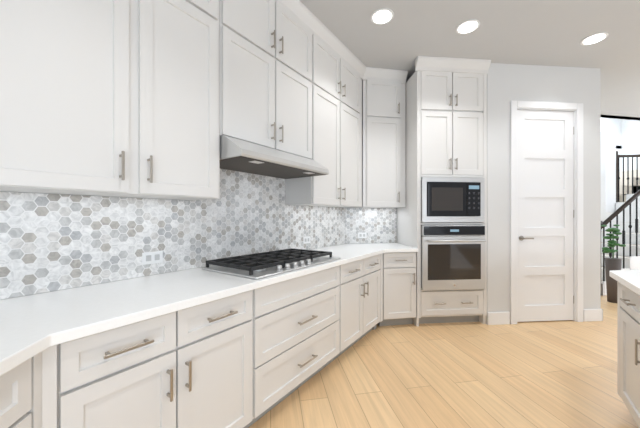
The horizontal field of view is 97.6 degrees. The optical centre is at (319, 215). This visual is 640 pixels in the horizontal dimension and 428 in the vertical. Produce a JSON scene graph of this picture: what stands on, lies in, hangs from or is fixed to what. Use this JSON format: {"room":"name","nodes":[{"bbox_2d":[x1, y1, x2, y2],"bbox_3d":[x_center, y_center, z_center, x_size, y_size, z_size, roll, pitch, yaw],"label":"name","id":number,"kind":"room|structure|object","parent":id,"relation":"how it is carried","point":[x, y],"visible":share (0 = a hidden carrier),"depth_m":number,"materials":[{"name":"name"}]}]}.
{"room":"kitchen","nodes":[
{"label":"kitchen","id":0,"kind":"room"},
{"bbox_2d":[0,191,344,299],"bbox_3d":[-0.646,-0.250,2.325,0.140,2.950,3.279,0,0,35],"label":"wall","id":1,"kind":"structure","parent":0,"point":[127,197],"depth_m":1.48,"materials":[{"name":"tile"}]},
{"bbox_2d":[0,0,83,187],"bbox_3d":[-1.023,-0.635,1.106,0.345,1.051,0.345,0,0,-10],"label":"upper cabinet","id":2,"kind":"object","parent":1,"relation":"attached to","point":[42,41],"depth_m":1.06,"materials":[{"name":"white paint"}]},
{"bbox_2d":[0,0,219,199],"bbox_3d":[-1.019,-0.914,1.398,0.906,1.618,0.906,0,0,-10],"label":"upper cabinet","id":3,"kind":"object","parent":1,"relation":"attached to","point":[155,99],"depth_m":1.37,"materials":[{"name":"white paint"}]},
{"bbox_2d":[0,169,396,299],"bbox_3d":[-0.227,-0.070,2.346,2.906,0.846,2.239,0,0,-10],"label":"backsplash","id":4,"kind":"structure","parent":1,"relation":"attached to","point":[51,242],"depth_m":1.11,"materials":[{"name":"tile"}]},
{"bbox_2d":[142,251,162,264],"bbox_3d":[-1.001,0.250,1.676,0.006,0.072,0.116,0,0,35],"label":"electrical outlet","id":5,"kind":"object","parent":4,"relation":"attached to","point":[152,257],"depth_m":1.67,"materials":[{"name":"white plastic"}]},
{"bbox_2d":[303,236,310,243],"bbox_3d":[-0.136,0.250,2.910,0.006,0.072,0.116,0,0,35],"label":"electrical outlet","id":6,"kind":"object","parent":4,"relation":"attached to","point":[305,239],"depth_m":2.90,"materials":[{"name":"white plastic"}]},
{"bbox_2d":[358,232,366,237],"bbox_3d":[0.545,0.250,3.607,0.116,0.072,0.006,0,0,-10],"label":"electrical outlet","id":7,"kind":"object","parent":4,"relation":"attached to","point":[360,235],"depth_m":3.61,"materials":[{"name":"white plastic"}]},
{"bbox_2d":[220,20,279,139],"bbox_3d":[-0.470,-0.830,1.896,0.329,0.661,0.329,0,0,-10],"label":"upper cabinet","id":8,"kind":"object","parent":1,"relation":"attached to","point":[249,53],"depth_m":1.89,"materials":[{"name":"white paint"}]},
{"bbox_2d":[220,0,279,27],"bbox_3d":[-0.470,-1.452,1.896,0.329,0.543,0.329,0,0,-10],"label":"upper cabinet","id":9,"kind":"object","parent":1,"relation":"attached to","point":[266,13],"depth_m":1.91,"materials":[{"name":"white paint"}]},
{"bbox_2d":[229,0,327,159],"bbox_3d":[-0.472,-1.109,2.180,0.869,1.228,0.870,0,0,-10],"label":"upper cabinet","id":10,"kind":"object","parent":1,"relation":"attached to","point":[303,37],"depth_m":2.34,"materials":[{"name":"white paint"}]},
{"bbox_2d":[220,135,328,178],"bbox_3d":[-0.389,-0.418,2.121,0.494,0.150,0.914,0,0,35],"label":"range hood","id":11,"kind":"object","parent":10,"relation":"attached to","point":[238,155],"visible":0.83,"depth_m":1.92,"materials":[{"name":"silver metal"}]},
{"bbox_2d":[312,84,351,203],"bbox_3d":[0.064,-0.635,2.659,0.330,1.051,0.330,0,0,-10],"label":"upper cabinet","id":12,"kind":"object","parent":1,"relation":"attached to","point":[335,187],"depth_m":2.80,"materials":[{"name":"white paint"}]},
{"bbox_2d":[285,53,387,207],"bbox_3d":[0.082,-0.914,2.969,0.921,1.618,0.921,0,0,-10],"label":"upper cabinet","id":13,"kind":"object","parent":1,"relation":"attached to","point":[369,84],"depth_m":3.29,"materials":[{"name":"white paint"}]},
{"bbox_2d":[328,29,351,83],"bbox_3d":[0.064,-1.452,2.659,0.330,0.543,0.330,0,0,-10],"label":"upper cabinet","id":14,"kind":"object","parent":1,"relation":"attached to","point":[339,56],"depth_m":2.80,"materials":[{"name":"white paint"}]},
{"bbox_2d":[388,69,407,207],"bbox_3d":[0.746,-0.914,3.486,0.538,1.618,0.326,0,0,-10],"label":"upper cabinet","id":15,"kind":"object","parent":1,"relation":"attached to","point":[396,80],"depth_m":3.35,"materials":[{"name":"white paint"}]},
{"bbox_2d":[248,295,637,427],"bbox_3d":[1.869,1.255,2.360,13.500,0.060,14.000,0,0,-10],"label":"floor","id":16,"kind":"structure","parent":0,"point":[548,374],"depth_m":2.07,"materials":[{"name":"brown wood"}]},
{"bbox_2d":[0,355,35,427],"bbox_3d":[-1.101,0.809,0.552,0.616,0.828,0.491,0,0,-10],"label":"base cabinet","id":17,"kind":"object","parent":16,"relation":"on","point":[17,385],"depth_m":0.77,"materials":[{"name":"white paint"}]},
{"bbox_2d":[44,289,255,427],"bbox_3d":[-0.640,0.809,1.387,0.584,0.828,1.054,0,0,-10],"label":"base cabinet","id":18,"kind":"object","parent":16,"relation":"on","point":[247,359],"depth_m":1.14,"materials":[{"name":"white paint"}]},
{"bbox_2d":[0,299,99,375],"bbox_3d":[-0.874,0.374,-0.643,0.651,0.038,3.438,0,0,-10],"label":"countertop","id":19,"kind":"structure","parent":18,"relation":"on","point":[31,326],"depth_m":0.91,"materials":[{"name":"white stone"}]},
{"bbox_2d":[44,243,417,345],"bbox_3d":[0.109,0.374,2.268,2.278,0.038,2.505,0,0,-10],"label":"countertop","id":20,"kind":"structure","parent":18,"relation":"on","point":[157,295],"depth_m":1.32,"materials":[{"name":"white stone"}]},
{"bbox_2d":[201,248,340,279],"bbox_3d":[-0.308,0.326,2.076,0.530,0.056,0.914,0,0,35],"label":"gas cooktop","id":21,"kind":"object","parent":20,"relation":"in","point":[255,266],"visible":1,"depth_m":1.87,"materials":[{"name":"silver metal"}]},
{"bbox_2d":[256,264,367,420],"bbox_3d":[-0.354,0.809,2.084,1.076,0.828,1.076,0,0,-10],"label":"base cabinet","id":22,"kind":"object","parent":16,"relation":"on","point":[304,323],"depth_m":1.89,"materials":[{"name":"white paint"}]},
{"bbox_2d":[347,253,407,332],"bbox_3d":[0.147,0.809,2.801,1.017,0.828,1.017,0,0,-10],"label":"base cabinet","id":23,"kind":"object","parent":16,"relation":"on","point":[387,276],"depth_m":3.02,"materials":[{"name":"white paint"}]},
{"bbox_2d":[388,252,415,323],"bbox_3d":[0.818,0.809,3.351,0.396,0.828,0.616,0,0,-10],"label":"base cabinet","id":24,"kind":"object","parent":16,"relation":"on","point":[410,256],"depth_m":3.08,"materials":[{"name":"white paint"}]},
{"bbox_2d":[397,56,490,325],"bbox_3d":[1.444,-0.249,3.392,0.838,2.948,0.681,0,0,-5],"label":"tall cabinet","id":25,"kind":"object","parent":16,"relation":"on","point":[446,116],"visible":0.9,"depth_m":3.12,"materials":[{"name":"white paint"}]},
{"bbox_2d":[421,177,484,221],"bbox_3d":[1.454,-0.177,3.368,0.721,0.497,0.580,0,0,-5],"label":"microwave","id":26,"kind":"object","parent":25,"relation":"in","point":[452,199],"visible":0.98,"depth_m":3.08,"materials":[{"name":"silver metal"}]},
{"bbox_2d":[421,225,485,289],"bbox_3d":[1.456,0.458,3.344,0.741,0.709,0.667,0,0,-5],"label":"wall oven","id":27,"kind":"object","parent":25,"relation":"in","point":[452,257],"visible":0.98,"depth_m":3.08,"materials":[{"name":"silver metal"}]},
{"bbox_2d":[601,224,625,302],"bbox_3d":[4.170,0.671,3.983,0.235,1.106,0.239,0,0,-10],"label":"potted plant","id":28,"kind":"object","parent":16,"relation":"on","point":[612,263],"visible":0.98,"depth_m":3.96,"materials":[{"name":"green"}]},
{"bbox_2d":[601,130,639,295],"bbox_3d":[5.980,-0.249,5.729,3.992,2.948,2.272,0,0,-10],"label":"wall","id":29,"kind":"structure","parent":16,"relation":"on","point":[620,198],"depth_m":5.59,"materials":[{"name":"paint"}]},
{"bbox_2d":[617,281,639,427],"bbox_3d":[1.992,0.809,1.390,0.616,0.828,0.521,0,0,35],"label":"base cabinet","id":30,"kind":"object","parent":16,"relation":"on","point":[628,345],"visible":0.98,"depth_m":1.52,"materials":[{"name":"white paint"}]},
{"bbox_2d":[609,269,639,294],"bbox_3d":[1.991,0.374,0.979,1.150,0.038,3.544,0,0,35],"label":"countertop","id":31,"kind":"structure","parent":30,"relation":"on","point":[630,279],"depth_m":1.63,"materials":[{"name":"white stone"}]},
{"bbox_2d":[300,0,639,148],"bbox_3d":[1.869,-1.765,2.360,13.500,0.080,14.000,0,0,-10],"label":"ceiling","id":32,"kind":"structure","parent":0,"point":[542,32],"depth_m":2.66,"materials":[{"name":"paint"}]},
{"bbox_2d":[371,8,393,24],"bbox_3d":[0.538,-1.721,2.420,0.195,0.007,0.195,0,0,-19],"label":"recessed light","id":33,"kind":"object","parent":32,"relation":"in","point":[381,16],"depth_m":2.41,"materials":[{"name":"white paint"}]},
{"bbox_2d":[456,19,479,33],"bbox_3d":[1.347,-1.721,2.553,0.195,0.007,0.195,0,0,-19],"label":"recessed light","id":34,"kind":"object","parent":32,"relation":"in","point":[468,26],"depth_m":2.54,"materials":[{"name":"white paint"}]},
{"bbox_2d":[580,32,608,44],"bbox_3d":[2.667,-1.721,2.725,0.195,0.007,0.195,0,0,-19],"label":"recessed light","id":35,"kind":"object","parent":32,"relation":"in","point":[592,39],"depth_m":2.71,"materials":[{"name":"white paint"}]},
{"bbox_2d":[486,63,600,324],"bbox_3d":[2.579,-0.250,3.275,1.404,2.950,0.120,0,0,-5],"label":"wall","id":36,"kind":"structure","parent":0,"point":[507,84],"depth_m":3.20,"materials":[{"name":"paint"}]},
{"bbox_2d":[517,110,573,321],"bbox_3d":[2.601,-0.001,3.223,0.723,2.428,0.093,0,0,-5],"label":"pantry door","id":37,"kind":"structure","parent":36,"relation":"in","point":[545,213],"depth_m":3.25,"materials":[{"name":"white paint"}]},
{"bbox_2d":[510,101,582,323],"bbox_3d":[2.595,-0.038,3.266,0.893,2.527,0.140,0,0,-5],"label":"door frame","id":38,"kind":"structure","parent":36,"relation":"attached to","point":[576,109],"depth_m":3.23,"materials":[{"name":"white paint"}]},
{"bbox_2d":[601,118,621,171],"bbox_3d":[5.240,-1.575,6.824,5.309,5.600,0.120,0,0,-10],"label":"wall","id":39,"kind":"structure","parent":0,"point":[612,124],"depth_m":7.18,"materials":[{"name":"paint"}]},
{"bbox_2d":[601,115,639,119],"bbox_3d":[5.719,-3.100,5.949,4.670,2.750,2.010,0,0,-10],"label":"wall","id":40,"kind":"structure","parent":0,"point":[617,116],"depth_m":4.86,"materials":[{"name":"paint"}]},
{"bbox_2d":[622,119,639,170],"bbox_3d":[8.749,-1.575,1.923,0.100,5.600,10.750,0,0,-10],"label":"wall","id":41,"kind":"structure","parent":0,"point":[630,136],"depth_m":7.03,"materials":[{"name":"paint"}]},
{"bbox_3d":[2.517,-0.250,3.982,1.404,2.950,1.300,0,0,-5],"label":"wall","id":42,"kind":"structure","parent":0,"visible":0},
{"bbox_2d":[488,312,509,324],"bbox_3d":[2.015,1.155,3.157,0.256,0.140,0.016,0,0,-5],"label":"baseboard","id":43,"kind":"structure","parent":42,"relation":"attached to","point":[498,318],"depth_m":3.15,"materials":[{"name":"white paint"}]},
{"bbox_2d":[583,309,602,320],"bbox_3d":[3.230,1.155,3.976,0.016,0.140,1.436,0,0,-5],"label":"baseboard","id":44,"kind":"structure","parent":42,"relation":"attached to","point":[596,314],"depth_m":3.25,"materials":[{"name":"white paint"}]}
]}

